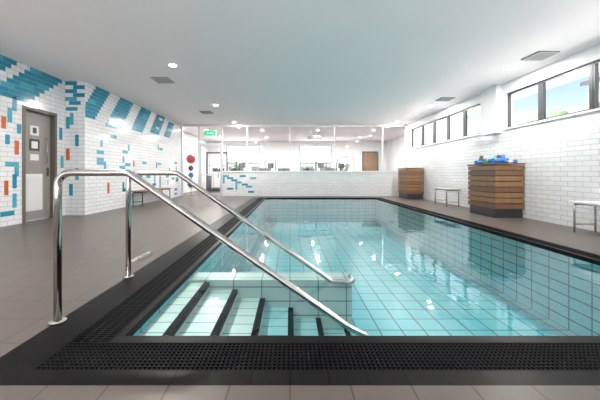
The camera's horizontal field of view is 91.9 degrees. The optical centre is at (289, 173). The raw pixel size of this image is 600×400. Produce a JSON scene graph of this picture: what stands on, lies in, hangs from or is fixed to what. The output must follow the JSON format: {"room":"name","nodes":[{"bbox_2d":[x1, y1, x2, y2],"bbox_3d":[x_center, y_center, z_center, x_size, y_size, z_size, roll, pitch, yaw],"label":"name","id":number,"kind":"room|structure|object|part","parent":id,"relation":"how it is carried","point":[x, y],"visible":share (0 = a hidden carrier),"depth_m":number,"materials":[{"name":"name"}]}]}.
{"room":"indoor swimming pool","nodes":[
{"label":"indoor swimming pool","id":0,"kind":"room"},
{"bbox_2d":[0,54,180,226],"bbox_3d":[-5.550,-0.660,5.450,0.700,3.420,16.900,0,0,0],"label":"wall","id":1,"kind":"structure","parent":0,"point":[90,195],"depth_m":7.56,"materials":[{"name":"white tile"}]},
{"bbox_2d":[22,105,56,222],"bbox_3d":[-5.777,-0.210,6.625,0.185,2.520,0.910,0,0,0],"label":"door","id":2,"kind":"structure","parent":1,"relation":"in","point":[39,127],"depth_m":6.66,"materials":[{"name":"grey paint"}]},
{"bbox_2d":[0,55,255,216],"bbox_3d":[-5.111,-0.700,9.687,3.186,3.294,10.336,0,0,23],"label":"wall tiles","id":3,"kind":"structure","parent":1,"relation":"attached to","point":[119,114],"depth_m":7.35,"materials":[{"name":"teal tile"}]},
{"bbox_2d":[183,131,208,192],"bbox_3d":[-6.000,-0.660,17.450,0.200,3.420,7.100,0,0,0],"label":"wall","id":4,"kind":"structure","parent":0,"point":[190,142],"depth_m":17.73,"materials":[{"name":"white paint"}]},
{"bbox_2d":[209,141,386,187],"bbox_3d":[0.550,-0.660,21.100,13.300,3.420,0.200,0,0,0],"label":"wall","id":5,"kind":"structure","parent":0,"point":[286,154],"depth_m":21.00,"materials":[{"name":"white paint"}]},
{"bbox_2d":[227,145,259,170],"bbox_3d":[-3.400,-1.025,21.080,2.400,2.150,0.060,0,0,0],"label":"window","id":6,"kind":"structure","parent":5,"relation":"in","point":[243,159],"depth_m":21.05,"materials":[{"name":"grey metal"}]},
{"bbox_2d":[300,145,330,170],"bbox_3d":[1.850,-1.025,21.080,2.300,2.150,0.060,0,0,0],"label":"window","id":7,"kind":"structure","parent":5,"relation":"in","point":[300,145],"depth_m":21.05,"materials":[{"name":"grey metal"}]},
{"bbox_2d":[362,151,377,170],"bbox_3d":[5.800,-0.290,20.944,1.160,2.680,0.112,0,0,0],"label":"door","id":8,"kind":"structure","parent":5,"relation":"in","point":[369,158],"depth_m":20.95,"materials":[{"name":"brown wood"}]},
{"bbox_2d":[0,0,599,140],"bbox_3d":[0.550,-2.445,9.000,13.300,0.150,24.400,0,0,0],"label":"ceiling","id":9,"kind":"structure","parent":0,"point":[260,61],"depth_m":5.66,"materials":[{"name":"white paint"}]},
{"bbox_2d":[151,77,174,82],"bbox_3d":[-3.200,-2.359,7.300,0.420,0.022,0.420,0,0,0],"label":"ceiling vent","id":10,"kind":"object","parent":9,"relation":"attached to","point":[158,79],"depth_m":7.26,"materials":[{"name":"grey metal"}]},
{"bbox_2d":[199,111,212,113],"bbox_3d":[-3.200,-2.359,11.100,0.420,0.022,0.420,0,0,0],"label":"ceiling vent","id":11,"kind":"object","parent":9,"relation":"attached to","point":[203,112],"depth_m":11.09,"materials":[{"name":"grey metal"}]},
{"bbox_2d":[204,130,216,135],"bbox_3d":[-3.780,-2.075,13.707,0.600,0.590,0.067,0,0,0],"label":"exit sign","id":12,"kind":"object","parent":9,"relation":"hanging from","point":[206,132],"visible":1,"depth_m":13.68,"materials":[{"name":"green plastic"}]},
{"bbox_2d":[308,135,321,139],"bbox_3d":[1.375,-2.135,16.027,0.750,0.470,0.065,0,0,0],"label":"hanging sign","id":13,"kind":"object","parent":9,"relation":"hanging from","point":[310,137],"visible":1,"depth_m":15.99,"materials":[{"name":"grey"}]},
{"bbox_2d":[435,97,455,100],"bbox_3d":[4.900,-2.359,9.160,0.420,0.022,0.420,0,0,0],"label":"ceiling vent","id":14,"kind":"object","parent":9,"relation":"attached to","point":[442,98],"depth_m":9.12,"materials":[{"name":"grey metal"}]},
{"bbox_2d":[521,51,559,60],"bbox_3d":[5.000,-2.359,5.800,0.420,0.022,0.420,0,0,0],"label":"ceiling vent","id":15,"kind":"object","parent":9,"relation":"attached to","point":[540,55],"depth_m":5.79,"materials":[{"name":"grey metal"}]},
{"bbox_2d":[0,189,599,399],"bbox_3d":[0.550,1.125,9.100,13.300,0.150,24.200,0,0,0],"label":"floor","id":16,"kind":"structure","parent":0,"point":[93,245],"depth_m":2.97,"materials":[{"name":"tile"}]},
{"bbox_2d":[131,253,152,260],"bbox_3d":[-1.890,1.048,3.670,0.180,0.004,0.300,0,0,0],"label":"depth marker tile","id":17,"kind":"object","parent":16,"relation":"on","point":[143,256],"visible":0.86,"depth_m":3.68,"materials":[{"name":"white tile"}]},
{"bbox_2d":[131,188,171,206],"bbox_3d":[-4.926,0.800,10.450,0.388,0.500,2.300,0,0,0],"label":"bench","id":18,"kind":"object","parent":16,"relation":"on","point":[162,189],"visible":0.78,"depth_m":9.38,"materials":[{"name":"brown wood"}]},
{"bbox_2d":[186,154,195,194],"bbox_3d":[-4.950,0.035,14.500,0.460,2.030,0.460,0,0,0],"label":"ball rack","id":19,"kind":"object","parent":16,"relation":"on","point":[190,158],"visible":0.88,"depth_m":14.39,"materials":[{"name":"red rubber"}]},
{"bbox_2d":[48,169,370,335],"bbox_3d":[-0.540,0.808,2.060,2.330,1.686,0.110,0,0,0],"label":"handrail","id":20,"kind":"object","parent":16,"relation":"on","point":[57,319],"visible":0.77,"depth_m":2.04,"materials":[{"name":"silver metal"}]},
{"bbox_2d":[208,168,224,190],"bbox_3d":[-4.600,0.330,18.200,0.778,1.400,1.600,0,0,0],"label":"treadmill","id":21,"kind":"object","parent":16,"relation":"on","point":[213,169],"visible":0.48,"depth_m":18.61,"materials":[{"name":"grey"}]},
{"bbox_2d":[206,152,227,190],"bbox_3d":[-4.000,-0.075,15.900,1.180,2.250,0.600,0,0,0],"label":"cable machine","id":22,"kind":"object","parent":16,"relation":"on","point":[208,182],"visible":0.57,"depth_m":15.87,"materials":[{"name":"grey metal"}]},
{"bbox_2d":[231,168,241,170],"bbox_3d":[-3.400,0.330,18.200,0.778,1.400,1.600,0,0,0],"label":"treadmill","id":23,"kind":"object","parent":16,"relation":"on","point":[232,169],"visible":0.08,"depth_m":18.61,"materials":[{"name":"grey"}]},
{"bbox_2d":[122,171,354,284],"bbox_3d":[-0.504,0.592,2.979,2.396,1.254,0.274,0,0,-5],"label":"handrail","id":24,"kind":"object","parent":16,"relation":"on","point":[351,280],"visible":0.84,"depth_m":2.94,"materials":[{"name":"silver metal"}]},
{"bbox_2d":[236,159,246,170],"bbox_3d":[-2.700,0.115,16.320,0.651,1.870,1.540,0,0,0],"label":"trainer","id":25,"kind":"object","parent":16,"relation":"on","point":[241,165],"visible":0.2,"depth_m":16.37,"materials":[{"name":"grey metal"}]},
{"bbox_2d":[259,168,269,170],"bbox_3d":[-1.600,0.330,18.200,0.778,1.400,1.600,0,0,0],"label":"treadmill","id":26,"kind":"object","parent":16,"relation":"on","point":[260,169],"visible":0.12,"depth_m":18.61,"materials":[{"name":"grey"}]},
{"bbox_2d":[264,159,275,170],"bbox_3d":[-1.100,0.115,16.320,0.651,1.870,1.540,0,0,0],"label":"trainer","id":27,"kind":"object","parent":16,"relation":"on","point":[270,165],"visible":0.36,"depth_m":16.37,"materials":[{"name":"grey metal"}]},
{"bbox_2d":[278,168,289,170],"bbox_3d":[-0.400,0.330,18.200,0.778,1.400,1.600,0,0,0],"label":"treadmill","id":28,"kind":"object","parent":16,"relation":"on","point":[279,169],"visible":0.18,"depth_m":18.62,"materials":[{"name":"grey"}]},
{"bbox_2d":[0,198,599,384],"bbox_3d":[1.180,1.625,7.195,5.680,1.150,11.510,0,0,0],"label":"swimming pool","id":29,"kind":"object","parent":16,"relation":"in","point":[418,279],"depth_m":3.55,"materials":[{"name":"tile"}]},
{"bbox_2d":[138,272,351,335],"bbox_3d":[-0.210,1.613,2.605,1.740,0.975,1.430,0,0,0],"label":"steps","id":30,"kind":"structure","parent":29,"relation":"on","point":[210,303],"depth_m":2.97,"materials":[{"name":"tile"}]},
{"bbox_3d":[1.300,1.078,7.230,5.360,0.054,11.360,0,0,0],"label":"overflow grate","id":31,"kind":"part","parent":29,"relation":"part of","materials":[{"name":"black plastic"}]},
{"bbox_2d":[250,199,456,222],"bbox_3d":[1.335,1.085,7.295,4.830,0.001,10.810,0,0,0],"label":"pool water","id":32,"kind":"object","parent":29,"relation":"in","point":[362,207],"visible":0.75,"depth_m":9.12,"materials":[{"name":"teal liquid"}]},
{"bbox_2d":[303,168,314,170],"bbox_3d":[1.200,0.330,18.200,0.778,1.400,1.600,0,0,0],"label":"treadmill","id":33,"kind":"object","parent":16,"relation":"on","point":[304,169],"visible":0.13,"depth_m":18.62,"materials":[{"name":"grey"}]},
{"bbox_2d":[316,159,326,170],"bbox_3d":[1.750,0.115,16.320,0.651,1.870,1.540,0,0,0],"label":"trainer","id":34,"kind":"object","parent":16,"relation":"on","point":[320,165],"visible":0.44,"depth_m":16.37,"materials":[{"name":"grey metal"}]},
{"bbox_2d":[336,159,346,170],"bbox_3d":[2.900,0.115,16.320,0.651,1.870,1.540,0,0,0],"label":"trainer","id":35,"kind":"object","parent":16,"relation":"on","point":[340,165],"visible":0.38,"depth_m":16.37,"materials":[{"name":"grey metal"}]},
{"bbox_2d":[397,168,423,198],"bbox_3d":[5.220,0.395,12.600,0.720,1.310,1.040,0,0,0],"label":"storage box","id":36,"kind":"object","parent":16,"relation":"on","point":[410,186],"visible":0.99,"depth_m":12.10,"materials":[{"name":"brown wood"}]},
{"bbox_2d":[433,188,460,206],"bbox_3d":[5.209,0.765,9.650,0.458,0.570,0.900,0,0,0],"label":"bench","id":37,"kind":"object","parent":16,"relation":"on","point":[446,189],"visible":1,"depth_m":9.27,"materials":[{"name":"grey metal"}]},
{"bbox_2d":[467,163,524,217],"bbox_3d":[5.220,0.395,7.425,0.720,1.310,1.090,0,0,0],"label":"storage box","id":38,"kind":"object","parent":16,"relation":"on","point":[496,189],"visible":1,"depth_m":6.93,"materials":[{"name":"brown wood"}]},
{"bbox_2d":[474,154,517,163],"bbox_3d":[5.199,-0.373,7.426,0.631,0.226,0.882,0,0,0],"label":"toys","id":39,"kind":"object","parent":38,"relation":"on","point":[499,158],"visible":0.84,"depth_m":7.13,"materials":[{"name":"blue plastic"}]},
{"bbox_2d":[568,201,599,231],"bbox_3d":[5.309,0.770,4.750,0.458,0.560,1.100,0,0,0],"label":"bench","id":40,"kind":"object","parent":16,"relation":"on","point":[595,204],"visible":1,"depth_m":5.20,"materials":[{"name":"white plastic"}]},
{"bbox_2d":[221,171,398,195],"bbox_3d":[1.170,0.465,13.875,8.860,1.170,0.190,0,0,0],"label":"wall","id":41,"kind":"structure","parent":0,"point":[266,183],"depth_m":13.80,"materials":[{"name":"white tile"}]},
{"bbox_2d":[181,124,406,195],"bbox_3d":[0.200,-0.660,13.875,10.800,3.420,0.090,0,0,0],"label":"window","id":42,"kind":"structure","parent":41,"relation":"in","point":[182,125],"depth_m":13.84,"materials":[{"name":"silver metal"}]},
{"bbox_2d":[200,145,221,195],"bbox_3d":[-3.785,-0.175,13.848,1.030,2.410,0.104,0,0,0],"label":"door","id":43,"kind":"structure","parent":42,"relation":"attached to","point":[201,174],"depth_m":13.85,"materials":[{"name":"silver metal"}]},
{"bbox_2d":[387,124,440,170],"bbox_3d":[6.500,-0.660,17.400,1.400,3.420,7.200,0,0,0],"label":"wall","id":44,"kind":"structure","parent":0,"point":[395,147],"depth_m":18.21,"materials":[{"name":"white paint"}]},
{"bbox_2d":[407,43,599,231],"bbox_3d":[5.630,-0.660,5.450,0.340,3.420,16.900,0,0,0],"label":"wall","id":45,"kind":"structure","parent":0,"point":[561,157],"depth_m":6.67,"materials":[{"name":"white tile"}]},
{"bbox_2d":[412,104,479,147],"bbox_3d":[5.695,-1.640,10.980,0.080,0.900,5.040,0,0,0],"label":"window","id":46,"kind":"structure","parent":45,"relation":"in","point":[465,112],"depth_m":10.39,"materials":[{"name":"grey metal"}]},
{"bbox_2d":[409,108,599,148],"bbox_3d":[5.615,-1.170,8.850,0.090,0.040,9.360,0,0,0],"label":"trim","id":47,"kind":"structure","parent":45,"relation":"attached to","point":[597,109],"depth_m":6.61,"materials":[{"name":"white paint"}]},
{"bbox_2d":[507,60,599,127],"bbox_3d":[5.695,-1.640,5.875,0.080,0.900,3.350,0,0,0],"label":"window","id":48,"kind":"structure","parent":45,"relation":"in","point":[594,66],"depth_m":6.10,"materials":[{"name":"grey metal"}]},
{"label":"outside","id":49,"kind":"structure","parent":0,"visible":0},
{"bbox_3d":[0.000,1.280,15.000,120.000,0.140,110.000,0,0,0],"label":"ground","id":50,"kind":"structure","parent":49,"visible":0},
{"bbox_2d":[228,162,330,170],"bbox_3d":[-1.500,-0.170,41.000,15.600,2.760,6.600,0,0,0],"label":"neighbouring building","id":51,"kind":"structure","parent":50,"relation":"on","point":[252,166],"depth_m":37.97,"materials":[{"name":"grey"}]},
{"bbox_2d":[301,165,312,169],"bbox_3d":[1.994,0.086,34.087,1.364,2.317,1.255,0,0,43],"label":"tree","id":52,"kind":"object","parent":50,"relation":"on","point":[302,166],"visible":0.3,"depth_m":33.81,"materials":[{"name":"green plant"}]},
{"bbox_2d":[342,163,349,170],"bbox_3d":[5.600,0.043,30.001,1.309,2.405,1.380,0,0,-45],"label":"tree","id":53,"kind":"object","parent":50,"relation":"on","point":[348,164],"visible":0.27,"depth_m":29.67,"materials":[{"name":"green plant"}]},
{"bbox_2d":[528,109,567,121],"bbox_3d":[22.067,-2.042,23.742,4.756,6.542,3.404,0,0,0],"label":"tree","id":54,"kind":"object","parent":50,"relation":"on","point":[554,112],"visible":0.07,"depth_m":22.84,"materials":[{"name":"green plant"}]},
{"bbox_2d":[580,77,599,108],"bbox_3d":[24.000,-2.495,16.750,8.600,7.410,5.900,0,0,0],"label":"neighbouring building","id":55,"kind":"structure","parent":50,"relation":"on","point":[585,83],"depth_m":19.43,"materials":[{"name":"grey"}]}
]}

